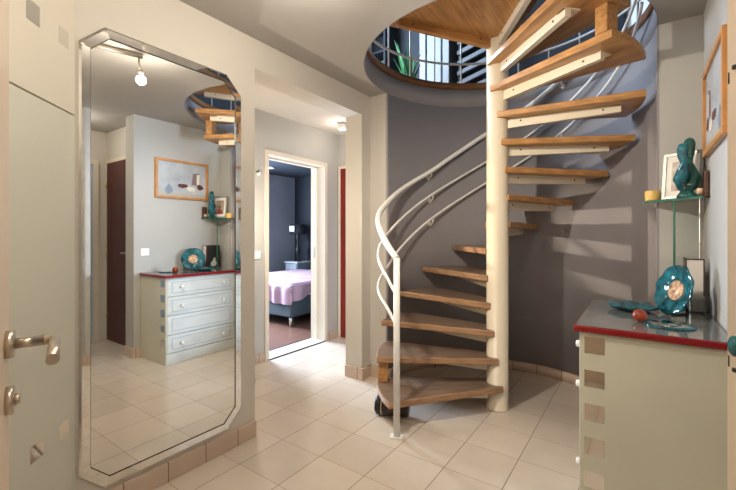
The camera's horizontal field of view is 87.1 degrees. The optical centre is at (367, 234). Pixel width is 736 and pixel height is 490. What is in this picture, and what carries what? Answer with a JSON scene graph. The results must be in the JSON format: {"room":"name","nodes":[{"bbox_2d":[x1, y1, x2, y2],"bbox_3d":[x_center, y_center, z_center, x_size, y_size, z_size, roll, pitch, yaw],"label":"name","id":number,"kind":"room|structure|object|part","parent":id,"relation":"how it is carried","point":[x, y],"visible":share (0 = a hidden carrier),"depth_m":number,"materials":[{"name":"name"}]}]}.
{"room":"entrance hallway","nodes":[
{"label":"entrance hallway","id":0,"kind":"room"},
{"bbox_2d":[73,0,369,489],"bbox_3d":[-0.717,0.015,2.589,0.180,2.500,2.300,0,0,35],"label":"wall","id":1,"kind":"structure","parent":0,"point":[176,27],"depth_m":2.41,"materials":[{"name":"beige paint"}]},
{"bbox_2d":[77,28,241,487],"bbox_3d":[-1.008,0.103,2.005,0.020,2.076,0.830,0,0,35],"label":"wall mirror","id":2,"kind":"object","parent":1,"relation":"attached to","point":[159,131],"visible":1,"depth_m":1.92,"materials":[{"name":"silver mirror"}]},
{"bbox_2d":[109,420,255,489],"bbox_3d":[-0.977,1.215,2.051,0.016,0.100,0.941,0,0,35],"label":"baseboard","id":3,"kind":"structure","parent":1,"relation":"attached to","point":[156,477],"depth_m":2.07,"materials":[{"name":"tile"}]},
{"bbox_2d":[269,174,294,271],"bbox_3d":[-2.955,0.025,6.560,0.200,2.480,4.900,0,0,35],"label":"wall","id":4,"kind":"structure","parent":0,"point":[281,188],"depth_m":8.01,"materials":[{"name":"blue paint"}]},
{"bbox_2d":[255,108,337,354],"bbox_3d":[-1.383,0.015,3.562,0.210,2.500,3.220,0,0,35],"label":"wall","id":5,"kind":"structure","parent":0,"point":[273,132],"depth_m":4.19,"materials":[{"name":"paint"}]},
{"bbox_2d":[255,251,260,258],"bbox_3d":[-1.083,0.199,3.792,0.013,0.078,0.078,0,0,35],"label":"light switch","id":6,"kind":"object","parent":5,"relation":"attached to","point":[257,253],"visible":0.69,"depth_m":3.79,"materials":[{"name":"white plastic"}]},
{"bbox_2d":[265,149,326,360],"bbox_3d":[-0.847,0.205,4.313,0.227,2.120,0.935,0,0,35],"label":"door frame","id":7,"kind":"structure","parent":5,"relation":"in","point":[318,169],"depth_m":4.62,"materials":[{"name":"beige paint"}]},
{"bbox_2d":[255,330,337,364],"bbox_3d":[-1.291,1.222,3.497,0.014,0.085,3.220,0,0,35],"label":"baseboard","id":8,"kind":"structure","parent":5,"relation":"attached to","point":[260,358],"depth_m":3.85,"materials":[{"name":"tile"}]},
{"bbox_2d":[269,338,324,359],"bbox_3d":[-0.848,1.263,4.313,0.215,0.008,0.845,0,0,35],"label":"trim","id":9,"kind":"structure","parent":5,"relation":"attached to","point":[295,346],"depth_m":4.32,"materials":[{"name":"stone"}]},
{"bbox_2d":[295,176,310,260],"bbox_3d":[-0.333,0.025,7.584,3.300,2.480,0.200,0,0,35],"label":"wall","id":10,"kind":"structure","parent":0,"point":[302,185],"depth_m":8.18,"materials":[{"name":"blue paint"}]},
{"bbox_2d":[338,134,345,166],"bbox_3d":[-0.036,0.015,4.661,1.140,2.500,0.130,0,0,35],"label":"wall","id":11,"kind":"structure","parent":0,"point":[341,138],"depth_m":4.78,"materials":[{"name":"paint"}]},
{"bbox_2d":[338,166,345,337],"bbox_3d":[-0.021,0.212,4.522,0.875,2.105,0.079,0,0,35],"label":"door","id":12,"kind":"structure","parent":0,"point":[342,169],"depth_m":4.75,"materials":[{"name":"red paint"}]},
{"bbox_2d":[154,313,578,489],"bbox_3d":[-0.274,1.290,3.684,7.900,0.050,6.500,0,0,35],"label":"floor","id":13,"kind":"structure","parent":0,"point":[318,427],"depth_m":2.41,"materials":[{"name":"beige tile"}]},
{"bbox_2d":[0,0,60,489],"bbox_3d":[-0.413,0.211,0.418,0.119,2.092,0.870,0,0,-38],"label":"door","id":14,"kind":"structure","parent":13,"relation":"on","point":[9,343],"depth_m":0.69,"materials":[{"name":"beige paint"}]},
{"bbox_3d":[-0.563,0.199,0.683,0.179,0.018,0.063,0,0,35],"label":"lever handle","id":15,"kind":"part","parent":14,"relation":"part of","materials":[{"name":"silver metal"}]},
{"bbox_2d":[269,266,310,326],"bbox_3d":[-1.079,0.955,6.598,1.720,0.620,2.210,0,0,35],"label":"bed","id":16,"kind":"object","parent":13,"relation":"on","point":[302,307],"visible":0.13,"depth_m":5.36,"materials":[{"name":"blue fabric"}]},
{"bbox_2d":[269,269,310,304],"bbox_3d":[-1.227,0.805,6.389,1.752,0.284,1.802,0,0,35],"label":"duvet","id":17,"kind":"object","parent":16,"relation":"on","point":[286,287],"visible":0.41,"depth_m":5.42,"materials":[{"name":"purple fabric"}]},
{"bbox_3d":[-1.053,1.190,5.301,0.056,0.150,0.055,0,0,35],"label":"leg","id":18,"kind":"part","parent":16,"relation":"part of","materials":[{"name":"silver metal"}]},
{"bbox_2d":[284,260,310,269],"bbox_3d":[-1.431,0.902,7.902,0.380,0.725,0.448,0,0,35],"label":"nightstand","id":19,"kind":"object","parent":13,"relation":"on","point":[289,265],"visible":0.32,"depth_m":7.78,"materials":[{"name":"blue wood"}]},
{"bbox_3d":[-1.543,0.710,7.744,0.300,0.250,0.015,0,0,35],"label":"drawer","id":20,"kind":"part","parent":19,"relation":"part of","materials":[{"name":"grey paint"}]},
{"bbox_2d":[289,224,305,260],"bbox_3d":[-1.439,0.164,7.891,0.320,0.750,0.335,0,0,35],"label":"table lamp","id":21,"kind":"object","parent":19,"relation":"on","point":[297,229],"visible":0.99,"depth_m":7.79,"materials":[{"name":"grey metal"}]},
{"bbox_3d":[-1.525,-0.118,7.751,0.140,0.115,0.007,0,0,35],"label":"shade panel","id":22,"kind":"part","parent":21,"relation":"part of","materials":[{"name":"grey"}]},
{"bbox_3d":[-1.434,-0.111,7.897,0.320,0.200,0.320,0,0,35],"label":"lamp shade","id":23,"kind":"part","parent":21,"relation":"part of","materials":[{"name":"black"}]},
{"bbox_2d":[374,395,409,417],"bbox_3d":[0.169,1.198,2.708,0.235,0.133,0.133,0,0,15],"label":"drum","id":24,"kind":"object","parent":13,"relation":"on","point":[380,408],"visible":0.56,"depth_m":2.66,"materials":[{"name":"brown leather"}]},
{"bbox_3d":[0.077,1.198,2.733,0.046,0.131,0.131,0,0,15],"label":"lid","id":25,"kind":"part","parent":24,"relation":"part of","materials":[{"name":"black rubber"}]},
{"bbox_2d":[375,0,645,439],"bbox_3d":[0.941,-0.557,2.831,1.777,3.645,1.796,0,0,44],"label":"spiral staircase","id":26,"kind":"structure","parent":13,"relation":"on","point":[494,26],"depth_m":2.73,"materials":[{"name":"beige paint"}]},
{"bbox_3d":[0.180,0.704,2.419,0.041,1.114,0.040,0,0,35],"label":"newel post","id":27,"kind":"part","parent":26,"relation":"part of","materials":[{"name":"white metal"}]},
{"bbox_3d":[0.551,-1.385,2.654,0.737,0.066,0.096,0,0,-21],"label":"landing arm","id":28,"kind":"part","parent":26,"relation":"part of","materials":[{"name":"brown wood"}]},
{"bbox_3d":[0.614,0.765,3.079,0.697,0.066,0.096,0,0,40],"label":"support arm","id":29,"kind":"part","parent":26,"relation":"part of","materials":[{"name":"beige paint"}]},
{"bbox_3d":[0.723,0.570,3.182,0.096,0.066,0.697,0,0,-29],"label":"support arm","id":30,"kind":"part","parent":26,"relation":"part of","materials":[{"name":"beige paint"}]},
{"bbox_3d":[0.548,0.961,2.943,0.697,0.066,0.096,0,0,19],"label":"support arm","id":31,"kind":"part","parent":26,"relation":"part of","materials":[{"name":"beige paint"}]},
{"bbox_3d":[0.945,-0.888,3.069,1.784,2.110,1.312,0,0,-1],"label":"handrail","id":32,"kind":"part","parent":26,"relation":"part of","materials":[{"name":"white metal"}]},
{"bbox_3d":[0.862,0.374,3.239,0.096,0.066,0.697,0,0,-8],"label":"support arm","id":33,"kind":"part","parent":26,"relation":"part of","materials":[{"name":"beige paint"}]},
{"bbox_3d":[0.535,1.156,2.794,0.697,0.066,0.096,0,0,-2],"label":"support arm","id":34,"kind":"part","parent":26,"relation":"part of","materials":[{"name":"beige paint"}]},
{"bbox_3d":[0.945,-0.640,3.067,1.764,2.057,1.296,0,0,-1],"label":"guard rail","id":35,"kind":"part","parent":26,"relation":"part of","materials":[{"name":"white metal"}]},
{"bbox_3d":[0.965,-1.385,2.399,0.096,0.066,0.737,0,0,1],"label":"landing arm","id":36,"kind":"part","parent":26,"relation":"part of","materials":[{"name":"beige paint"}]},
{"bbox_3d":[1.154,-0.017,3.192,0.096,0.066,0.697,0,0,34],"label":"support arm","id":37,"kind":"part","parent":26,"relation":"part of","materials":[{"name":"beige paint"}]},
{"bbox_3d":[1.269,-0.212,3.094,0.697,0.066,0.096,0,0,-35],"label":"support arm","id":38,"kind":"part","parent":26,"relation":"part of","materials":[{"name":"beige paint"}]},
{"bbox_3d":[1.045,-1.190,2.430,0.096,0.066,0.697,0,0,-10],"label":"support arm","id":39,"kind":"part","parent":26,"relation":"part of","materials":[{"name":"beige paint"}]},
{"bbox_3d":[1.341,-0.408,2.962,0.697,0.066,0.096,0,0,-14],"label":"support arm","id":40,"kind":"part","parent":26,"relation":"part of","materials":[{"name":"beige paint"}]},
{"bbox_3d":[1.170,-0.995,2.483,0.096,0.066,0.697,0,0,-29],"label":"support arm","id":41,"kind":"part","parent":26,"relation":"part of","materials":[{"name":"beige paint"}]},
{"bbox_3d":[1.361,-0.604,2.814,0.697,0.066,0.096,0,0,6],"label":"support arm","id":42,"kind":"part","parent":26,"relation":"part of","materials":[{"name":"beige paint"}]},
{"bbox_3d":[1.327,-0.799,2.667,0.697,0.066,0.096,0,0,27],"label":"support arm","id":43,"kind":"part","parent":26,"relation":"part of","materials":[{"name":"beige paint"}]},
{"bbox_2d":[573,300,726,489],"bbox_3d":[1.339,0.829,1.873,0.535,0.872,0.807,0,0,35],"label":"dresser","id":44,"kind":"object","parent":13,"relation":"on","point":[653,401],"visible":0.96,"depth_m":1.56,"materials":[{"name":"beige wood"}]},
{"bbox_2d":[584,469,604,489],"bbox_3d":[0.971,1.055,1.660,0.075,0.072,0.004,0,0,35],"label":"mirror","id":45,"kind":"object","parent":44,"relation":"attached to","point":[594,479],"depth_m":1.66,"materials":[{"name":"white"}]},
{"bbox_2d":[584,436,604,457],"bbox_3d":[0.971,0.910,1.660,0.075,0.072,0.004,0,0,35],"label":"mirror","id":46,"kind":"object","parent":44,"relation":"attached to","point":[594,446],"depth_m":1.66,"materials":[{"name":"white"}]},
{"bbox_2d":[584,403,604,423],"bbox_3d":[0.971,0.765,1.660,0.075,0.072,0.004,0,0,35],"label":"mirror","id":47,"kind":"object","parent":44,"relation":"attached to","point":[594,413],"depth_m":1.66,"materials":[{"name":"white"}]},
{"bbox_2d":[584,369,604,389],"bbox_3d":[0.971,0.620,1.660,0.075,0.072,0.004,0,0,35],"label":"mirror","id":48,"kind":"object","parent":44,"relation":"attached to","point":[594,379],"depth_m":1.66,"materials":[{"name":"brown"}]},
{"bbox_2d":[584,336,604,355],"bbox_3d":[0.971,0.475,1.660,0.075,0.072,0.004,0,0,35],"label":"mirror","id":49,"kind":"object","parent":44,"relation":"attached to","point":[593,345],"depth_m":1.66,"materials":[{"name":"brown"}]},
{"bbox_2d":[607,300,659,311],"bbox_3d":[1.379,0.375,2.013,0.230,0.034,0.230,0,0,35],"label":"glass dish","id":50,"kind":"object","parent":44,"relation":"on","point":[627,305],"visible":0.88,"depth_m":2.04,"materials":[{"name":"teal glass"}]},
{"bbox_2d":[632,309,647,321],"bbox_3d":[1.222,0.363,1.739,0.058,0.058,0.058,0,0,35],"label":"ball","id":51,"kind":"object","parent":44,"relation":"on","point":[639,315],"visible":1,"depth_m":1.72,"materials":[{"name":"red glass"}]},
{"bbox_3d":[1.345,0.394,1.869,0.513,0.003,0.794,0,0,35],"label":"glass","id":52,"kind":"part","parent":44,"relation":"part of","materials":[{"name":"grey glass"}]},
{"bbox_2d":[643,320,696,330],"bbox_3d":[1.293,0.387,1.664,0.184,0.010,0.184,0,0,35],"label":"glass dish","id":53,"kind":"object","parent":44,"relation":"on","point":[661,324],"visible":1,"depth_m":1.64,"materials":[{"name":"teal glass"}]},
{"bbox_2d":[654,265,693,315],"bbox_3d":[1.488,0.271,1.887,0.145,0.245,0.216,0,0,35],"label":"glass plate","id":54,"kind":"object","parent":44,"relation":"on","point":[674,288],"visible":1,"depth_m":1.89,"materials":[{"name":"teal glass"}]},
{"bbox_2d":[683,257,704,309],"bbox_3d":[1.733,0.258,2.063,0.076,0.268,0.179,0,0,35],"label":"photo frame","id":55,"kind":"object","parent":44,"relation":"on","point":[696,267],"visible":0.43,"depth_m":1.99,"materials":[{"name":"brown"}]},
{"bbox_2d":[688,295,705,312],"bbox_3d":[1.665,0.351,1.958,0.066,0.082,0.060,0,0,35],"label":"metal box","id":56,"kind":"object","parent":44,"relation":"on","point":[697,304],"visible":0.79,"depth_m":1.93,"materials":[{"name":"grey metal"}]},
{"bbox_2d":[179,0,706,177],"bbox_3d":[-0.274,-1.325,3.684,7.900,0.220,6.500,0,0,35],"label":"ceiling","id":57,"kind":"structure","parent":0,"point":[333,38],"depth_m":2.34,"materials":[{"name":"paint"}]},
{"bbox_2d":[338,122,345,130],"bbox_3d":[-0.282,-1.195,4.278,0.092,0.078,0.092,0,0,35],"label":"light","id":58,"kind":"object","parent":57,"relation":"attached to","point":[342,125],"visible":0.94,"depth_m":4.25,"materials":[{"name":"white plastic"}]},
{"bbox_2d":[396,0,624,82],"bbox_3d":[2.140,-2.700,4.672,5.500,2.470,0.100,0,0,35],"label":"wall","id":59,"kind":"structure","parent":0,"point":[402,36],"depth_m":5.07,"materials":[{"name":"paint"}]},
{"bbox_2d":[625,9,630,30],"bbox_3d":[3.236,-2.735,3.885,1.100,1.400,0.040,0,0,35],"label":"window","id":60,"kind":"structure","parent":59,"relation":"in","point":[627,12],"depth_m":4.17,"materials":[{"name":"white glass"}]},
{"bbox_2d":[370,14,703,375],"bbox_3d":[1.238,0.015,3.230,2.633,2.501,1.005,0,0,35],"label":"wall","id":61,"kind":"structure","parent":0,"point":[604,245],"depth_m":3.41,"materials":[{"name":"grey paint"}]},
{"bbox_2d":[345,364,377,380],"bbox_3d":[-0.018,1.215,3.414,0.381,0.100,0.124,0,0,0],"label":"baseboard","id":62,"kind":"structure","parent":61,"relation":"attached to","point":[361,374],"depth_m":3.42,"materials":[{"name":"tile"}]},
{"bbox_2d":[388,360,578,385],"bbox_3d":[1.202,1.222,3.207,1.888,0.085,0.904,0,0,35],"label":"baseboard","id":63,"kind":"structure","parent":61,"relation":"attached to","point":[553,373],"depth_m":3.52,"materials":[{"name":"tile"}]},
{"bbox_2d":[364,0,657,106],"bbox_3d":[0.918,-1.320,2.805,1.898,0.170,1.898,0,0,35],"label":"trim","id":64,"kind":"structure","parent":61,"relation":"attached to","point":[388,84],"depth_m":3.51,"materials":[{"name":"grey paint"}]},
{"bbox_2d":[704,0,726,332],"bbox_3d":[1.661,0.015,1.703,0.180,2.500,1.002,0,0,35],"label":"wall","id":65,"kind":"structure","parent":0,"point":[715,13],"depth_m":1.79,"materials":[{"name":"white paint"}]},
{"bbox_2d":[643,196,709,265],"bbox_3d":[1.686,0.097,2.136,0.277,0.590,0.262,0,0,35],"label":"corner shelf","id":66,"kind":"object","parent":65,"relation":"attached to","point":[686,210],"visible":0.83,"depth_m":2.14,"materials":[{"name":"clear glass"}]},
{"bbox_2d":[645,190,659,200],"bbox_3d":[1.662,-0.230,2.261,0.074,0.064,0.074,0,0,35],"label":"candle","id":67,"kind":"object","parent":66,"relation":"on","point":[650,195],"visible":0.8,"depth_m":2.23,"materials":[{"name":"yellow wax"}]},
{"bbox_3d":[1.687,-0.192,2.137,0.276,0.010,0.261,0,0,35],"label":"shelf plate","id":68,"kind":"part","parent":66,"relation":"part of","materials":[{"name":"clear glass"}]},
{"bbox_2d":[661,149,704,199],"bbox_3d":[1.754,-0.331,2.159,0.046,0.262,0.188,0,0,-29],"label":"photo frame","id":69,"kind":"object","parent":66,"relation":"on","point":[671,162],"visible":0.42,"depth_m":2.20,"materials":[{"name":"silver metal"}]},
{"bbox_2d":[671,160,693,190],"bbox_3d":[1.752,-0.329,2.158,0.022,0.166,0.100,0,0,-29],"label":"photo","id":70,"kind":"object","parent":69,"relation":"attached to","point":[675,164],"depth_m":2.19,"materials":[{"name":"beige"}]},
{"bbox_2d":[673,138,701,197],"bbox_3d":[1.706,-0.358,2.068,0.127,0.320,0.089,0,0,-8],"label":"glass sculpture","id":71,"kind":"object","parent":66,"relation":"on","point":[687,178],"visible":0.94,"depth_m":2.05,"materials":[{"name":"teal glass"}]},
{"bbox_2d":[697,170,708,195],"bbox_3d":[1.722,-0.263,1.994,0.046,0.130,0.055,0,0,35],"label":"tealight holder","id":72,"kind":"object","parent":66,"relation":"on","point":[704,191],"visible":0.97,"depth_m":1.97,"materials":[{"name":"brown wood"}]},
{"bbox_2d":[702,24,726,157],"bbox_3d":[1.583,-0.615,1.771,0.023,0.430,0.610,0,0,35],"label":"framed picture","id":73,"kind":"object","parent":65,"relation":"attached to","point":[714,78],"visible":0.83,"depth_m":1.73,"materials":[{"name":"orange wood"}]},
{"bbox_2d":[706,44,720,147],"bbox_3d":[1.588,-0.615,1.768,0.012,0.382,0.562,0,0,35],"label":"painting","id":74,"kind":"object","parent":73,"relation":"attached to","point":[713,68],"depth_m":1.76,"materials":[{"name":"grey paint"}]},
{"bbox_3d":[0.812,-1.455,2.794,5.300,0.020,4.900,0,0,35],"label":"floor","id":75,"kind":"structure","parent":0,"visible":0},
{"bbox_2d":[369,26,395,70],"bbox_3d":[0.102,-2.551,5.861,0.560,2.168,0.290,0,0,35],"label":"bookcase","id":76,"kind":"object","parent":75,"relation":"on","point":[379,52],"visible":0.09,"depth_m":5.75,"materials":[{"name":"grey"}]},
{"bbox_3d":[0.094,-2.667,5.849,0.500,0.025,0.260,0,0,35],"label":"shelf","id":77,"kind":"part","parent":76,"relation":"part of","materials":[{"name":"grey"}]},
{"bbox_2d":[393,44,421,77],"bbox_3d":[0.466,-1.899,4.693,0.340,0.867,0.379,0,0,-12],"label":"potted plant","id":78,"kind":"object","parent":75,"relation":"on","point":[404,66],"visible":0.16,"depth_m":4.64,"materials":[{"name":"green plant"}]},
{"bbox_2d":[420,33,457,82],"bbox_3d":[0.969,-2.551,5.181,0.440,2.168,0.400,0,0,35],"label":"window","id":79,"kind":"structure","parent":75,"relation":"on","point":[445,50],"depth_m":5.00,"materials":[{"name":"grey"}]},
{"bbox_3d":[0.727,-2.560,5.125,0.086,2.070,0.030,0,0,35],"label":"door","id":80,"kind":"part","parent":79,"relation":"part of","materials":[{"name":"grey paint"}]},
{"bbox_3d":[0.862,-2.560,5.030,0.196,2.070,0.030,0,0,35],"label":"door","id":81,"kind":"part","parent":79,"relation":"part of","materials":[{"name":"grey paint"}]},
{"bbox_3d":[0.997,-2.560,4.935,0.086,2.070,0.030,0,0,35],"label":"door","id":82,"kind":"part","parent":79,"relation":"part of","materials":[{"name":"grey paint"}]},
{"bbox_2d":[457,42,485,82],"bbox_3d":[1.369,-2.216,4.794,0.540,1.498,0.080,0,0,35],"label":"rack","id":83,"kind":"object","parent":75,"relation":"on","point":[469,47],"visible":0.2,"depth_m":4.82,"materials":[{"name":"grey metal"}]},
{"bbox_2d":[370,0,640,82],"bbox_3d":[1.031,-1.919,3.095,2.104,0.907,1.480,0,0,21],"label":"landing railing","id":84,"kind":"object","parent":75,"relation":"on","point":[388,49],"visible":0.29,"depth_m":3.62,"materials":[{"name":"grey metal"}]},
{"bbox_2d":[367,3,653,89],"bbox_3d":[0.918,-1.433,2.805,2.010,0.060,2.010,0,0,35],"label":"trim","id":85,"kind":"structure","parent":75,"relation":"attached to","point":[420,82],"depth_m":3.56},
{"bbox_3d":[0.318,0.015,0.112,0.110,2.500,1.150,0,0,35],"label":"wall","id":86,"kind":"structure","parent":0,"visible":0},
{"bbox_2d":[727,0,735,489],"bbox_3d":[0.591,0.165,0.610,0.024,2.200,0.279,0,0,35],"label":"door","id":87,"kind":"structure","parent":86,"relation":"in","point":[731,4],"depth_m":0.69,"materials":[{"name":"beige paint"}]},
{"bbox_3d":[0.615,0.187,0.649,0.018,0.035,0.031,0,0,35],"label":"knob","id":88,"kind":"part","parent":87,"relation":"part of","materials":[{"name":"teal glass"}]},
{"bbox_3d":[-1.288,0.015,1.160,0.970,2.500,0.816,0,0,35],"label":"wall","id":89,"kind":"structure","parent":0,"visible":0},
{"bbox_2d":[9,0,74,489],"bbox_3d":[-1.188,0.011,1.165,0.027,2.483,0.996,0,0,-9],"label":"door","id":90,"kind":"structure","parent":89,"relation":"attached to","point":[41,32],"depth_m":1.45,"materials":[{"name":"beige paint"}]},
{"bbox_2d":[30,438,42,464],"bbox_3d":[-1.218,0.795,1.421,0.005,0.062,0.070,0,0,-9],"label":"mirror","id":91,"kind":"object","parent":90,"relation":"attached to","point":[36,447],"depth_m":1.42,"materials":[{"name":"white mirror"}]},
{"bbox_3d":[-1.188,-0.871,1.165,0.026,0.718,0.996,0,0,-9],"label":"panel","id":92,"kind":"part","parent":90,"relation":"part of","materials":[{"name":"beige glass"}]},
{"bbox_2d":[59,418,68,440],"bbox_3d":[-1.243,0.795,1.579,0.005,0.062,0.062,0,0,-9],"label":"mirror","id":93,"kind":"object","parent":90,"relation":"attached to","point":[63,423],"depth_m":1.58,"materials":[{"name":"white"}]}
]}

